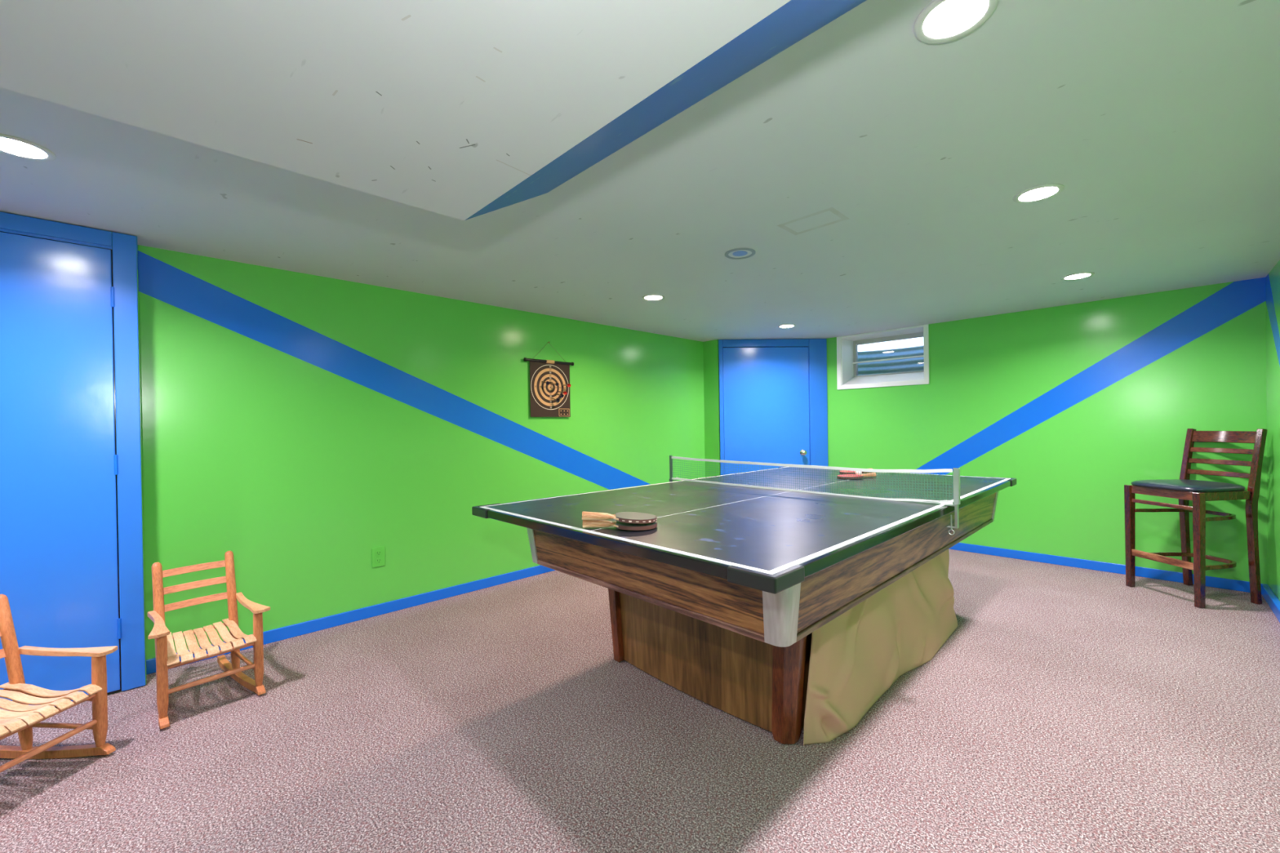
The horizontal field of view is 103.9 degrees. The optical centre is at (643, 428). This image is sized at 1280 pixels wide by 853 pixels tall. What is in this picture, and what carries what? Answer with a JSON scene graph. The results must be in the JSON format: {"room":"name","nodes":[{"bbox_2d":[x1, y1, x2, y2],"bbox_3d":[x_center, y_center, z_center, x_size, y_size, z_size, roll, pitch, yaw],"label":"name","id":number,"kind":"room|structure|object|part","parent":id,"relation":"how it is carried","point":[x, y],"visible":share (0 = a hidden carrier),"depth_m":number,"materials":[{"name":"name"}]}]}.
{"room":"basement game room","nodes":[
{"label":"basement game room","id":0,"kind":"room"},
{"bbox_2d":[106,235,146,695],"bbox_3d":[-3.428,0.174,1.540,2.665,2.134,0.270,-1,0,-45],"label":"wall","id":1,"kind":"structure","parent":0,"point":[136,236],"depth_m":2.38,"materials":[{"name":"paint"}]},
{"bbox_2d":[0,211,145,711],"bbox_3d":[-2.856,0.165,1.896,1.349,2.128,0.026,-1,0,-45],"label":"door","id":2,"kind":"structure","parent":1,"relation":"in","point":[71,491],"depth_m":2.21,"materials":[{"name":"blue paint"}]},
{"bbox_3d":[-2.903,-0.865,1.865,1.269,0.068,0.018,-1,0,-45],"label":"head casing","id":3,"kind":"part","parent":2,"relation":"part of","materials":[{"name":"blue paint"}]},
{"bbox_3d":[-2.408,0.154,2.345,0.079,2.126,0.018,-1,0,-45],"label":"casing","id":4,"kind":"part","parent":2,"relation":"part of","materials":[{"name":"blue paint"}]},
{"bbox_2d":[137,242,146,674],"bbox_3d":[-2.437,0.154,2.434,0.002,2.134,0.147,-1,0,-45],"label":"wall","id":5,"kind":"structure","parent":0,"point":[137,242],"depth_m":2.38,"materials":[{"name":"paint"}]},
{"bbox_2d":[137,244,705,659],"bbox_3d":[-0.942,0.123,4.101,4.572,2.134,0.120,-1,0,-45],"label":"wall","id":6,"kind":"structure","parent":0,"point":[298,426],"depth_m":3.15,"materials":[{"name":"paint"}]},
{"bbox_2d":[146,564,555,675],"bbox_3d":[-0.879,1.154,4.059,4.472,0.071,0.014,-1,0,-45],"label":"baseboard","id":7,"kind":"structure","parent":6,"relation":"attached to","point":[314,625],"depth_m":3.25,"materials":[{"name":"blue paint"}]},
{"bbox_2d":[371,546,385,568],"bbox_3d":[-1.712,0.830,3.243,0.078,0.127,0.008,-1,0,-45],"label":"wall outlet","id":8,"kind":"object","parent":6,"relation":"attached to","point":[379,553],"visible":1,"depth_m":3.24,"materials":[{"name":"green paint"}]},
{"bbox_2d":[523,341,573,417],"bbox_3d":[-0.774,-0.411,4.158,0.484,0.625,0.040,-1,0,-45],"label":"dartboard","id":9,"kind":"object","parent":6,"relation":"attached to","point":[542,404],"visible":1,"depth_m":4.15,"materials":[{"name":"brown"}]},
{"bbox_3d":[-0.776,-0.556,4.157,0.454,0.023,0.023,-1,0,-45],"label":"roller rod","id":10,"kind":"part","parent":9,"relation":"part of","materials":[{"name":"black"}]},
{"bbox_3d":[-0.768,-0.327,4.166,0.393,0.458,0.004,-1,0,-45],"label":"board panel","id":11,"kind":"part","parent":9,"relation":"part of","materials":[{"name":"brown"}]},
{"bbox_2d":[0,0,866,220],"bbox_3d":[-0.961,-0.816,-0.145,3.836,0.207,2.232,-1,0,-45],"label":"ceiling","id":12,"kind":"structure","parent":0,"point":[443,107],"depth_m":1.04,"materials":[{"name":"paint"}]},
{"bbox_2d":[0,549,1279,852],"bbox_3d":[0.023,1.237,2.099,8.570,0.100,4.310,-1,0,-45],"label":"floor","id":13,"kind":"structure","parent":0,"point":[1064,709],"depth_m":1.87,"materials":[{"name":"carpet"}]},
{"bbox_2d":[0,594,117,773],"bbox_3d":[-2.258,0.919,1.725,0.525,0.604,0.403,-1,0,4],"label":"rocking chair","id":14,"kind":"object","parent":13,"relation":"on","point":[20,717],"visible":1,"depth_m":1.85,"materials":[{"name":"brown wood"}]},
{"bbox_3d":[-2.341,0.903,1.861,0.127,0.571,0.036,-1,0,4],"label":"post","id":15,"kind":"part","parent":14,"relation":"part of","materials":[{"name":"brown wood"}]},
{"bbox_3d":[-2.042,0.984,1.709,0.019,0.019,0.320,-1,0,4],"label":"seat rail","id":16,"kind":"part","parent":14,"relation":"part of","materials":[{"name":"brown wood"}]},
{"bbox_3d":[-2.168,0.998,1.864,0.283,0.042,0.017,-1,0,-2],"label":"seat rail","id":17,"kind":"part","parent":14,"relation":"part of","materials":[{"name":"brown wood"}]},
{"bbox_3d":[-2.166,0.831,1.886,0.355,0.024,0.065,-1,0,4],"label":"arm","id":18,"kind":"part","parent":14,"relation":"part of","materials":[{"name":"brown wood"}]},
{"bbox_3d":[-2.027,1.011,1.868,0.034,0.339,0.034,-1,0,4],"label":"leg","id":19,"kind":"part","parent":14,"relation":"part of","materials":[{"name":"brown wood"}]},
{"bbox_2d":[147,551,270,729],"bbox_3d":[-2.031,0.912,2.305,0.525,0.604,0.403,-1,0,39],"label":"rocking chair","id":20,"kind":"object","parent":13,"relation":"on","point":[166,657],"visible":1,"depth_m":2.28,"materials":[{"name":"brown wood"}]},
{"bbox_3d":[-2.186,0.898,2.264,0.127,0.571,0.036,-1,0,39],"label":"post","id":21,"kind":"part","parent":20,"relation":"part of","materials":[{"name":"brown wood"}]},
{"bbox_3d":[-2.078,0.829,2.124,0.355,0.024,0.065,-1,0,39],"label":"arm","id":22,"kind":"part","parent":20,"relation":"part of","materials":[{"name":"brown wood"}]},
{"bbox_3d":[-1.963,1.010,2.044,0.034,0.339,0.034,-1,0,39],"label":"leg","id":23,"kind":"part","parent":20,"relation":"part of","materials":[{"name":"brown wood"}]},
{"bbox_3d":[-2.098,0.955,2.361,0.018,0.018,0.260,-1,0,39],"label":"seat rail","id":24,"kind":"part","parent":20,"relation":"part of","materials":[{"name":"brown wood"}]},
{"bbox_3d":[-1.864,0.978,2.169,0.019,0.019,0.320,-1,0,39],"label":"seat rail","id":25,"kind":"part","parent":20,"relation":"part of","materials":[{"name":"brown wood"}]},
{"bbox_3d":[-2.021,0.895,2.465,0.127,0.571,0.036,-1,0,39],"label":"post","id":26,"kind":"part","parent":20,"relation":"part of","materials":[{"name":"brown wood"}]},
{"bbox_3d":[-1.864,0.824,2.385,0.355,0.024,0.065,-1,0,39],"label":"arm","id":27,"kind":"part","parent":20,"relation":"part of","materials":[{"name":"brown wood"}]},
{"bbox_3d":[-1.760,1.005,2.292,0.034,0.339,0.034,-1,0,39],"label":"leg","id":28,"kind":"part","parent":20,"relation":"part of","materials":[{"name":"brown wood"}]},
{"bbox_2d":[526,491,998,744],"bbox_3d":[0.840,0.768,2.737,2.570,0.798,1.375,-1,0,-44],"label":"pool table","id":29,"kind":"object","parent":13,"relation":"on","point":[744,652],"visible":0.43,"depth_m":1.94,"materials":[{"name":"brown wood"}]},
{"bbox_3d":[-0.145,0.892,2.586,0.100,0.581,0.122,-1,0,-44],"label":"pedestal post","id":30,"kind":"part","parent":29,"relation":"part of","materials":[{"name":"brown wood"}]},
{"bbox_3d":[-0.069,0.497,1.861,0.046,0.196,1.254,-1,0,-44],"label":"apron panel","id":31,"kind":"part","parent":29,"relation":"part of","materials":[{"name":"brown wood"}]},
{"bbox_3d":[0.195,0.885,2.223,0.065,0.573,1.012,-1,0,-44],"label":"pedestal panel","id":32,"kind":"part","parent":29,"relation":"part of","materials":[{"name":"brown wood"}]},
{"bbox_2d":[471,466,1016,594],"bbox_3d":[0.764,0.351,2.699,2.790,0.040,1.575,-1,0,-44],"label":"board","id":33,"kind":"object","parent":29,"relation":"on","point":[768,540],"visible":0.93,"depth_m":1.95,"materials":[{"name":"black wood"}]},
{"bbox_2d":[582,520,657,530],"bbox_3d":[-0.081,0.338,1.775,0.263,0.030,0.154,1,0,-2],"label":"paddle","id":34,"kind":"object","parent":33,"relation":"on","point":[586,523],"visible":0.67,"depth_m":1.75,"materials":[{"name":"brown wood"}]},
{"bbox_3d":[-0.157,0.336,1.773,0.112,0.030,0.052,1,0,-2],"label":"handle","id":35,"kind":"part","parent":34,"relation":"part of","materials":[{"name":"brown wood"}]},
{"bbox_2d":[582,511,657,524],"bbox_3d":[-0.076,0.308,1.751,0.258,0.040,0.156,-1,0,-25],"label":"paddle","id":36,"kind":"object","parent":34,"relation":"on","point":[624,517],"visible":1,"depth_m":1.75,"materials":[{"name":"brown wood"}]},
{"bbox_3d":[-0.158,0.307,1.760,0.112,0.030,0.052,3,0,-5],"label":"handle","id":37,"kind":"part","parent":36,"relation":"part of","materials":[{"name":"brown wood"}]},
{"bbox_2d":[669,455,960,534],"bbox_3d":[0.757,0.314,2.710,0.032,0.285,1.664,-1,0,-44],"label":"net","id":38,"kind":"object","parent":33,"relation":"attached to","point":[956,470],"visible":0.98,"depth_m":2.54,"materials":[{"name":"white fabric"}]},
{"bbox_3d":[0.189,0.253,3.304,0.020,0.154,0.021,-1,0,-44],"label":"net post","id":39,"kind":"part","parent":38,"relation":"part of","materials":[{"name":"silver metal"}]},
{"bbox_3d":[1.330,0.243,2.122,0.020,0.154,0.021,-1,0,-44],"label":"net post","id":40,"kind":"part","parent":38,"relation":"part of","materials":[{"name":"silver metal"}]},
{"bbox_2d":[839,468,872,474],"bbox_3d":[1.518,0.304,3.549,0.263,0.030,0.154,-3,1,-20],"label":"paddle","id":41,"kind":"object","parent":33,"relation":"on","point":[844,472],"visible":0.5,"depth_m":3.51,"materials":[{"name":"brown wood"}]},
{"bbox_2d":[836,472,875,479],"bbox_3d":[1.391,0.307,3.254,0.263,0.030,0.154,-3,1,-13],"label":"paddle","id":42,"kind":"object","parent":33,"relation":"on","point":[870,474],"visible":0.79,"depth_m":3.23,"materials":[{"name":"brown wood"}]},
{"bbox_3d":[1.465,0.304,3.271,0.112,0.030,0.052,-3,1,-13],"label":"handle","id":43,"kind":"part","parent":42,"relation":"part of","materials":[{"name":"brown wood"}]},
{"bbox_3d":[0.546,0.886,1.871,0.100,0.581,0.122,-1,0,-44],"label":"pedestal post","id":44,"kind":"part","parent":29,"relation":"part of","materials":[{"name":"brown wood"}]},
{"bbox_3d":[1.148,0.870,2.449,1.610,0.573,0.057,-1,0,-44],"label":"pedestal panel","id":45,"kind":"part","parent":29,"relation":"part of","materials":[{"name":"brown wood"}]},
{"bbox_2d":[803,549,957,746],"bbox_3d":[1.257,0.888,2.391,1.700,0.558,0.097,-1,0,-42],"label":"fabric cover","id":46,"kind":"object","parent":29,"relation":"hanging from","point":[855,657],"visible":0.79,"depth_m":2.15,"materials":[{"name":"beige fabric"}]},
{"bbox_3d":[1.295,0.475,2.260,2.450,0.196,0.046,-1,0,-44],"label":"apron panel","id":47,"kind":"part","parent":29,"relation":"part of","materials":[{"name":"brown wood"}]},
{"bbox_2d":[1124,428,1267,608],"bbox_3d":[3.724,0.564,3.385,0.545,1.123,0.459,-1,0,-5],"label":"bar stool","id":48,"kind":"object","parent":13,"relation":"on","point":[1185,490],"visible":1,"depth_m":3.29,"materials":[{"name":"brown wood"}]},
{"bbox_3d":[3.476,0.764,3.574,0.043,0.726,0.043,-1,0,-5],"label":"leg","id":49,"kind":"part","parent":48,"relation":"part of","materials":[{"name":"brown wood"}]},
{"bbox_3d":[3.487,0.429,3.365,0.022,0.054,0.373,-1,0,-5],"label":"seat rail","id":50,"kind":"part","parent":48,"relation":"part of","materials":[{"name":"brown wood"}]},
{"bbox_3d":[3.494,0.878,3.367,0.023,0.044,0.380,-1,0,-5],"label":"foot rail","id":51,"kind":"part","parent":48,"relation":"part of","materials":[{"name":"brown wood"}]},
{"bbox_3d":[3.905,0.560,3.590,0.113,1.123,0.039,-1,0,-5],"label":"leg","id":52,"kind":"part","parent":48,"relation":"part of","materials":[{"name":"brown wood"}]},
{"bbox_3d":[3.679,0.376,3.380,0.462,0.046,0.441,-1,0,-5],"label":"seat","id":53,"kind":"part","parent":48,"relation":"part of","materials":[{"name":"black leather"}]},
{"bbox_3d":[3.510,0.766,3.159,0.043,0.726,0.043,-1,0,-5],"label":"leg","id":54,"kind":"part","parent":48,"relation":"part of","materials":[{"name":"brown wood"}]},
{"bbox_3d":[3.959,0.055,3.401,0.058,0.080,0.373,-1,0,-5],"label":"rail","id":55,"kind":"part","parent":48,"relation":"part of","materials":[{"name":"brown wood"}]},
{"bbox_3d":[3.703,0.427,3.184,0.361,0.054,0.020,-1,0,-8],"label":"seat rail","id":56,"kind":"part","parent":48,"relation":"part of","materials":[{"name":"brown wood"}]},
{"bbox_3d":[3.936,0.561,3.212,0.113,1.123,0.039,-1,0,-5],"label":"leg","id":57,"kind":"part","parent":48,"relation":"part of","materials":[{"name":"brown wood"}]},
{"bbox_2d":[0,0,1279,342],"bbox_3d":[-0.141,-0.994,1.957,8.200,0.100,4.310,-1,0,-45],"label":"ceiling","id":58,"kind":"structure","parent":0,"point":[872,171],"depth_m":2.01,"materials":[{"name":"paint"}]},
{"bbox_2d":[0,133,56,161],"bbox_3d":[-2.029,-0.910,1.622,0.166,0.008,0.166,-1,0,-45],"label":"recessed light","id":59,"kind":"object","parent":58,"relation":"in","point":[14,146],"visible":1,"depth_m":1.64,"materials":[{"name":"white"}]},
{"bbox_2d":[641,293,664,301],"bbox_3d":[0.075,-0.953,3.640,0.166,0.008,0.166,-1,0,-45],"label":"recessed light","id":60,"kind":"object","parent":58,"relation":"in","point":[653,297],"visible":1,"depth_m":3.64,"materials":[{"name":"white"}]},
{"bbox_2d":[724,248,755,259],"bbox_3d":[0.529,-0.955,2.733,0.166,0.008,0.166,-1,0,-45],"label":"recessed light","id":61,"kind":"object","parent":58,"relation":"in","point":[740,253],"visible":1,"depth_m":2.73,"materials":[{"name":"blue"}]},
{"bbox_2d":[777,324,795,328],"bbox_3d":[1.371,-0.979,4.779,0.166,0.008,0.166,-1,0,-45],"label":"recessed light","id":62,"kind":"object","parent":58,"relation":"in","point":[784,326],"visible":1,"depth_m":4.78,"materials":[{"name":"white"}]},
{"bbox_2d":[913,0,999,44],"bbox_3d":[0.717,-0.948,1.151,0.166,0.008,0.166,-1,0,-45],"label":"recessed light","id":63,"kind":"object","parent":58,"relation":"in","point":[941,21],"visible":1,"depth_m":1.16,"materials":[{"name":"white"}]},
{"bbox_2d":[1013,183,1064,203],"bbox_3d":[1.628,-0.967,2.064,0.166,0.008,0.166,-1,0,-45],"label":"recessed light","id":64,"kind":"object","parent":58,"relation":"in","point":[1040,193],"visible":1,"depth_m":2.06,"materials":[{"name":"white"}]},
{"bbox_2d":[1061,271,1094,280],"bbox_3d":[2.828,-0.992,3.260,0.166,0.008,0.166,-1,0,-45],"label":"recessed light","id":65,"kind":"object","parent":58,"relation":"in","point":[1085,274],"visible":1,"depth_m":3.26,"materials":[{"name":"white"}]},
{"bbox_2d":[702,339,719,477],"bbox_3d":[0.755,0.089,5.635,0.100,2.134,0.322,-1,0,-45],"label":"wall","id":66,"kind":"structure","parent":0,"point":[711,365],"depth_m":5.55,"materials":[{"name":"green paint"}]},
{"bbox_2d":[826,277,1267,584],"bbox_3d":[3.214,0.058,4.559,0.300,2.134,3.073,-1,0,-45],"label":"wall","id":67,"kind":"structure","parent":0,"point":[1079,403],"depth_m":4.01,"materials":[{"name":"paint"}]},
{"bbox_2d":[836,324,928,389],"bbox_3d":[2.704,-0.640,5.393,0.794,0.730,1.331,-1,0,-45],"label":"window","id":68,"kind":"structure","parent":67,"relation":"in","point":[900,357],"depth_m":5.33,"materials":[{"name":"white paint"},{"name":"glass"}]},
{"bbox_3d":[2.539,-0.525,5.230,0.300,0.107,0.801,-1,0,-45],"label":"sill","id":69,"kind":"part","parent":68,"relation":"part of","materials":[{"name":"white"}]},
{"bbox_3d":[2.661,-0.733,5.352,0.050,0.521,0.811,-1,0,-45],"label":"frame","id":70,"kind":"part","parent":68,"relation":"part of","materials":[{"name":"grey"}]},
{"bbox_3d":[2.665,-0.769,5.356,0.004,0.346,0.751,-1,0,-45],"label":"pane","id":71,"kind":"part","parent":68,"relation":"part of","materials":[{"name":"clear glass"}]},
{"bbox_2d":[948,542,1249,592],"bbox_3d":[3.135,1.091,4.438,0.012,0.073,2.963,-1,0,-45],"label":"baseboard","id":72,"kind":"structure","parent":67,"relation":"attached to","point":[1215,582],"depth_m":3.97,"materials":[{"name":"blue paint"}]},
{"bbox_2d":[1177,520,1192,539],"bbox_3d":[3.928,0.735,3.630,0.008,0.127,0.078,-1,0,-45],"label":"wall outlet","id":73,"kind":"object","parent":67,"relation":"attached to","point":[1178,522],"visible":0.3,"depth_m":3.61,"materials":[{"name":"green paint"}]},
{"bbox_2d":[1265,259,1279,600],"bbox_3d":[1.479,0.106,0.602,8.330,2.134,0.120,-1,0,-45],"label":"wall","id":74,"kind":"structure","parent":0,"point":[1272,279],"depth_m":3.18,"materials":[{"name":"paint"}]},
{"bbox_2d":[1261,583,1279,622],"bbox_3d":[1.335,1.140,0.556,8.030,0.072,0.030,-1,0,-45],"label":"baseboard","id":75,"kind":"structure","parent":74,"relation":"attached to","point":[1270,597],"depth_m":3.13,"materials":[{"name":"blue paint"}]},
{"bbox_3d":[1.434,0.079,5.579,1.210,2.134,0.100,-1,0,-2],"label":"wall","id":76,"kind":"structure","parent":0,"visible":0},
{"bbox_2d":[718,338,827,475],"bbox_3d":[1.441,0.082,5.486,1.196,2.130,0.087,-1,0,-2],"label":"door","id":77,"kind":"structure","parent":76,"relation":"in","point":[773,404],"depth_m":5.51,"materials":[{"name":"blue paint"}]},
{"bbox_3d":[0.864,0.089,5.489,0.042,2.128,0.030,-1,0,-2],"label":"casing","id":78,"kind":"part","parent":77,"relation":"part of","materials":[{"name":"blue paint"}]},
{"bbox_3d":[1.348,-0.942,5.504,0.956,0.081,0.030,-1,0,-2],"label":"head casing","id":79,"kind":"part","parent":77,"relation":"part of","materials":[{"name":"blue paint"}]},
{"bbox_3d":[1.760,0.262,5.489,0.060,0.060,0.066,-1,0,-2],"label":"knob","id":80,"kind":"part","parent":77,"relation":"part of","materials":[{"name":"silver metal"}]},
{"bbox_3d":[1.939,0.073,5.532,0.196,2.128,0.030,-1,0,-2],"label":"casing","id":81,"kind":"part","parent":77,"relation":"part of","materials":[{"name":"blue paint"}]}
]}

